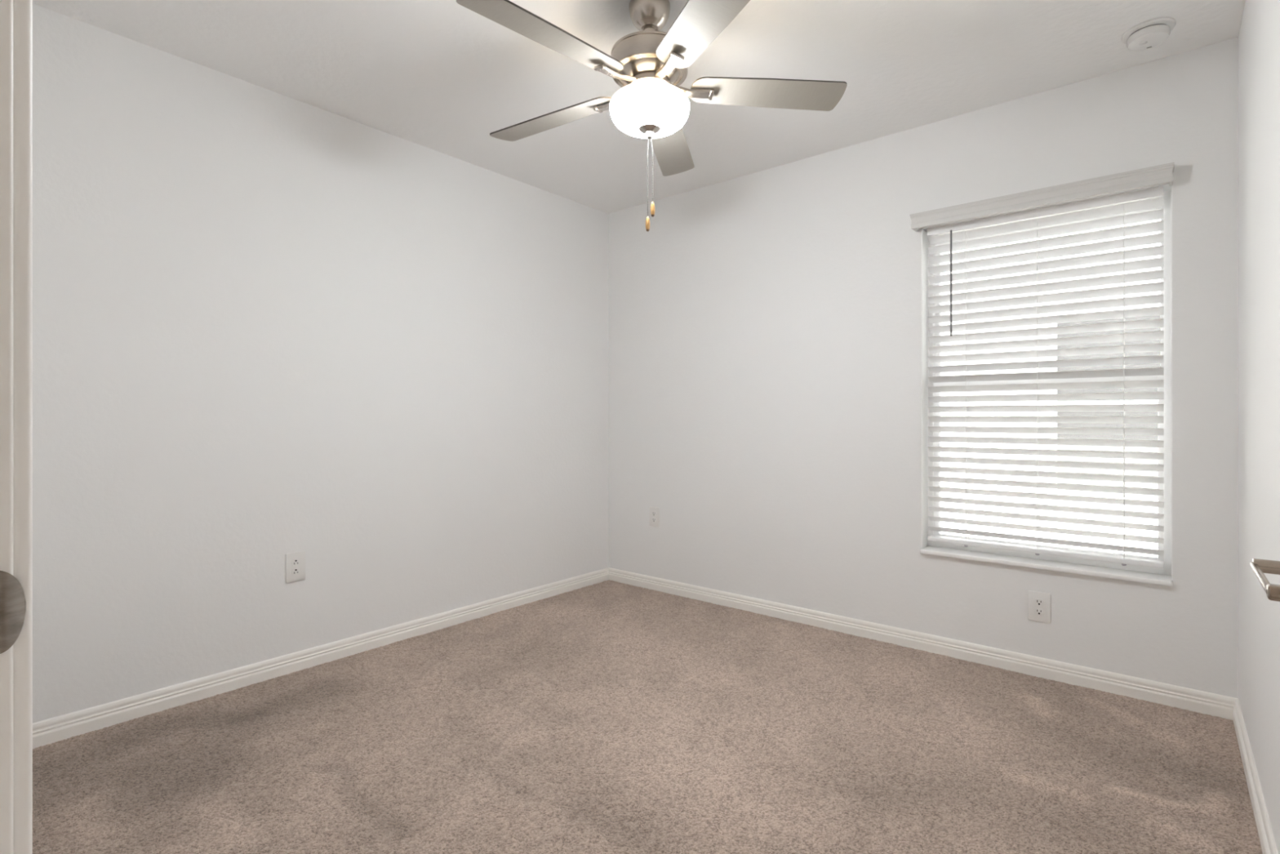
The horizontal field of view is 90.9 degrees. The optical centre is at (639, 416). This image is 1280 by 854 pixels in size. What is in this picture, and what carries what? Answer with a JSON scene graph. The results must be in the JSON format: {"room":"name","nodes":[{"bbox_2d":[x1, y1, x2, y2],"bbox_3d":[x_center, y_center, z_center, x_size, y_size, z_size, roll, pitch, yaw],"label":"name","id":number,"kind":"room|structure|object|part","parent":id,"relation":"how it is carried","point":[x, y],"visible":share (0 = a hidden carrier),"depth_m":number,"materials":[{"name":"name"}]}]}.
{"room":"empty bedroom","nodes":[
{"label":"empty bedroom","id":0,"kind":"room"},
{"bbox_2d":[32,4,608,723],"bbox_3d":[-1.192,-0.133,3.109,0.120,2.480,3.326,0,0,40],"label":"wall","id":1,"kind":"structure","parent":0,"point":[268,325],"depth_m":2.61,"materials":[{"name":"white paint"}]},
{"bbox_2d":[285,551,305,582],"bbox_3d":[-1.466,0.638,2.680,0.009,0.123,0.080,0,0,40],"label":"wall outlet","id":2,"kind":"object","parent":1,"relation":"attached to","point":[295,562],"visible":1,"depth_m":2.68,"materials":[{"name":"white plastic"}]},
{"bbox_2d":[291,568,300,575],"bbox_3d":[-1.464,0.657,2.678,0.003,0.028,0.034,0,0,40],"label":"receptacle","id":3,"kind":"object","parent":2,"relation":"attached to","point":[295,571],"depth_m":2.68,"materials":[{"name":"white plastic"}]},
{"bbox_2d":[291,558,300,565],"bbox_3d":[-1.464,0.619,2.678,0.003,0.028,0.034,0,0,40],"label":"receptacle","id":4,"kind":"object","parent":2,"relation":"attached to","point":[295,562],"depth_m":2.68,"materials":[{"name":"white plastic"}]},
{"bbox_2d":[32,567,608,748],"bbox_3d":[-1.168,1.044,3.033,0.014,0.085,3.012,0,0,40],"label":"baseboard","id":5,"kind":"structure","parent":1,"relation":"attached to","point":[52,730],"depth_m":2.60,"materials":[{"name":"white paint"}]},
{"bbox_2d":[32,0,1244,213],"bbox_3d":[0.023,-1.413,2.094,3.286,0.120,3.326,0,0,40],"label":"ceiling","id":6,"kind":"structure","parent":0,"point":[442,76],"depth_m":2.41,"materials":[{"name":"white paint"}]},
{"bbox_2d":[456,0,847,231],"bbox_3d":[-0.001,-0.982,2.064,1.258,0.742,1.254,0,0,40],"label":"ceiling fan","id":7,"kind":"object","parent":6,"relation":"hanging from","point":[650,65],"visible":1,"depth_m":2.01,"materials":[{"name":"silver metal"}]},
{"bbox_3d":[-0.264,-1.094,1.805,0.519,0.006,0.138,2,10,-42],"label":"blade","id":8,"kind":"part","parent":7,"relation":"part of","materials":[{"name":"grey"}]},
{"bbox_3d":[-0.311,-1.070,2.268,0.519,0.006,0.138,-2,10,30],"label":"blade","id":9,"kind":"part","parent":7,"relation":"part of","materials":[{"name":"grey"}]},
{"bbox_3d":[0.027,-0.789,2.068,0.007,0.261,0.003,0,0,-24],"label":"pull chain","id":10,"kind":"part","parent":7,"relation":"part of","materials":[{"name":"grey metal"}]},
{"bbox_3d":[0.031,-0.994,2.070,0.262,0.098,0.262,0,0,40],"label":"lamp shade","id":11,"kind":"part","parent":7,"relation":"part of","materials":[{"name":"white glass"}]},
{"bbox_3d":[0.039,-0.814,2.067,0.009,0.214,0.003,0,0,18],"label":"pull chain","id":12,"kind":"part","parent":7,"relation":"part of","materials":[{"name":"grey metal"}]},
{"bbox_3d":[0.115,-1.064,2.457,0.138,0.006,0.519,-12,-5,11],"label":"blade","id":13,"kind":"part","parent":7,"relation":"part of","materials":[{"name":"grey wood"}]},
{"bbox_3d":[0.192,-1.103,1.708,0.138,0.006,0.519,12,-8,-23],"label":"blade","id":14,"kind":"part","parent":7,"relation":"part of","materials":[{"name":"grey"}]},
{"bbox_3d":[0.426,-1.085,2.110,0.519,0.006,0.138,0,-11,-6],"label":"blade","id":15,"kind":"part","parent":7,"relation":"part of","materials":[{"name":"grey wood"}]},
{"bbox_2d":[1121,17,1175,51],"bbox_3d":[1.780,-1.329,2.206,0.149,0.047,0.149,0,0,40],"label":"smoke detector","id":16,"kind":"object","parent":6,"relation":"attached to","point":[1148,34],"visible":1,"depth_m":2.17,"materials":[{"name":"white plastic"}]},
{"bbox_2d":[32,579,1262,853],"bbox_3d":[-0.023,1.081,2.039,3.046,0.015,3.072,0,0,40],"label":"floor","id":17,"kind":"structure","parent":0,"point":[608,717],"depth_m":1.99,"materials":[{"name":"carpet"}]},
{"bbox_2d":[608,36,1238,697],"bbox_3d":[1.025,-0.123,3.294,3.046,2.460,0.200,0,0,40],"label":"wall","id":18,"kind":"structure","parent":0,"point":[765,326],"depth_m":3.05,"materials":[{"name":"white paint"}]},
{"bbox_2d":[648,506,659,527],"bbox_3d":[0.089,0.624,3.940,0.080,0.123,0.009,0,0,40],"label":"wall outlet","id":19,"kind":"object","parent":18,"relation":"attached to","point":[654,512],"visible":1,"depth_m":3.94,"materials":[{"name":"white plastic"}]},
{"bbox_2d":[608,567,1238,719],"bbox_3d":[0.956,1.044,3.212,3.046,0.085,0.014,0,0,40],"label":"baseboard","id":20,"kind":"structure","parent":18,"relation":"attached to","point":[1184,698],"depth_m":2.79,"materials":[{"name":"white paint"}]},
{"bbox_2d":[1027,590,1050,622],"bbox_3d":[1.665,0.791,2.625,0.080,0.123,0.009,0,0,40],"label":"wall outlet","id":21,"kind":"object","parent":18,"relation":"attached to","point":[1038,602],"visible":1,"depth_m":2.62,"materials":[{"name":"white plastic"}]},
{"bbox_2d":[1034,608,1044,615],"bbox_3d":[1.663,0.810,2.623,0.034,0.028,0.003,0,0,40],"label":"receptacle","id":22,"kind":"object","parent":21,"relation":"attached to","point":[1037,611],"depth_m":2.62,"materials":[{"name":"white plastic"}]},
{"bbox_2d":[1034,598,1044,605],"bbox_3d":[1.663,0.771,2.623,0.034,0.028,0.003,0,0,40],"label":"receptacle","id":23,"kind":"object","parent":21,"relation":"attached to","point":[1037,602],"depth_m":2.62,"materials":[{"name":"white plastic"}]},
{"bbox_2d":[920,182,1173,586],"bbox_3d":[1.697,-0.123,2.697,0.893,1.510,0.187,0,0,40],"label":"window","id":24,"kind":"structure","parent":18,"relation":"in","point":[1148,575],"depth_m":2.60,"materials":[{"name":"white plastic"}]},
{"bbox_2d":[909,162,1174,568],"bbox_3d":[1.642,-0.176,2.654,0.930,1.514,0.132,0,0,40],"label":"window blind","id":25,"kind":"object","parent":24,"relation":"attached to","point":[1153,197],"visible":1,"depth_m":2.63,"materials":[{"name":"white plastic"}]},
{"bbox_3d":[1.476,-0.141,2.841,0.004,1.391,0.053,0,0,40],"label":"ladder cord","id":26,"kind":"part","parent":25,"relation":"part of","materials":[{"name":"white fabric"}]},
{"bbox_3d":[1.686,-0.141,2.666,0.004,1.391,0.053,0,0,40],"label":"ladder cord","id":27,"kind":"part","parent":25,"relation":"part of","materials":[{"name":"white fabric"}]},
{"bbox_3d":[1.676,0.565,2.675,0.845,0.020,0.052,0,0,40],"label":"rail","id":28,"kind":"part","parent":25,"relation":"part of","materials":[{"name":"white plastic"}]},
{"bbox_3d":[1.908,-0.141,2.481,0.004,1.391,0.053,0,0,40],"label":"ladder cord","id":29,"kind":"part","parent":25,"relation":"part of","materials":[{"name":"white fabric"}]},
{"bbox_3d":[1.697,0.622,2.697,0.893,0.020,0.187,0,0,40],"label":"sill","id":30,"kind":"part","parent":24,"relation":"part of","materials":[{"name":"wood"}]},
{"bbox_3d":[1.724,0.202,2.728,0.847,0.765,0.027,0,0,40],"label":"sash","id":31,"kind":"part","parent":24,"relation":"part of","materials":[{"name":"white plastic"}]},
{"bbox_3d":[1.742,-0.489,2.748,0.846,0.722,0.024,0,0,40],"label":"sash","id":32,"kind":"part","parent":24,"relation":"part of","materials":[{"name":"white plastic"}]},
{"bbox_2d":[1238,0,1279,853],"bbox_3d":[1.239,-0.133,1.080,0.120,2.480,3.326,0,0,40],"label":"wall","id":33,"kind":"structure","parent":0,"point":[1259,36],"depth_m":1.76,"materials":[{"name":"white paint"}]},
{"bbox_2d":[1232,698,1278,853],"bbox_3d":[1.160,1.044,1.090,0.014,0.085,3.012,0,0,40],"label":"baseboard","id":34,"kind":"structure","parent":33,"relation":"attached to","point":[1267,840],"depth_m":1.75,"materials":[{"name":"white paint"}]},
{"bbox_2d":[1250,558,1279,601],"bbox_3d":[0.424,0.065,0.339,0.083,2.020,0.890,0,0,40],"label":"door handle","id":35,"kind":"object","parent":33,"relation":"in","point":[1260,566],"depth_m":0.61,"materials":[{"name":"silver metal"}]},
{"bbox_3d":[-1.006,-0.123,0.861,3.046,2.460,0.115,0,0,40],"label":"wall","id":36,"kind":"structure","parent":0,"visible":0},
{"bbox_2d":[0,0,26,853],"bbox_3d":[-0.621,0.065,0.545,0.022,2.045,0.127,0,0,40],"label":"door","id":37,"kind":"structure","parent":36,"relation":"attached to","point":[12,598],"depth_m":0.58,"materials":[{"name":"white paint"}]},
{"bbox_3d":[-0.583,0.178,0.577,0.006,0.078,0.033,0,0,28],"label":"strike plate","id":38,"kind":"part","parent":37,"relation":"part of","materials":[{"name":"metal"}]},
{"bbox_2d":[13,0,32,853],"bbox_3d":[-0.602,0.061,0.609,0.058,2.051,0.015,0,0,40],"label":"trim","id":39,"kind":"structure","parent":36,"relation":"attached to","point":[22,9],"depth_m":0.59,"materials":[{"name":"white paint"}]},
{"label":"outside","id":40,"kind":"structure","parent":0,"visible":0},
{"bbox_3d":[11.771,1.327,13.864,34.000,0.120,29.800,0,0,40],"label":"ground","id":41,"kind":"structure","parent":40,"visible":0},
{"bbox_2d":[940,218,1160,556],"bbox_3d":[5.030,-0.823,5.787,18.800,4.180,3.840,0,0,40],"label":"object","id":42,"kind":"structure","parent":41,"relation":"on","point":[1151,461],"depth_m":5.33,"materials":[{"name":"white glass"}]},
{"bbox_3d":[3.940,-0.098,5.004,1.070,0.070,0.021,0,0,40],"label":"window rail","id":43,"kind":"part","parent":42,"relation":"part of","materials":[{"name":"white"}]}
]}

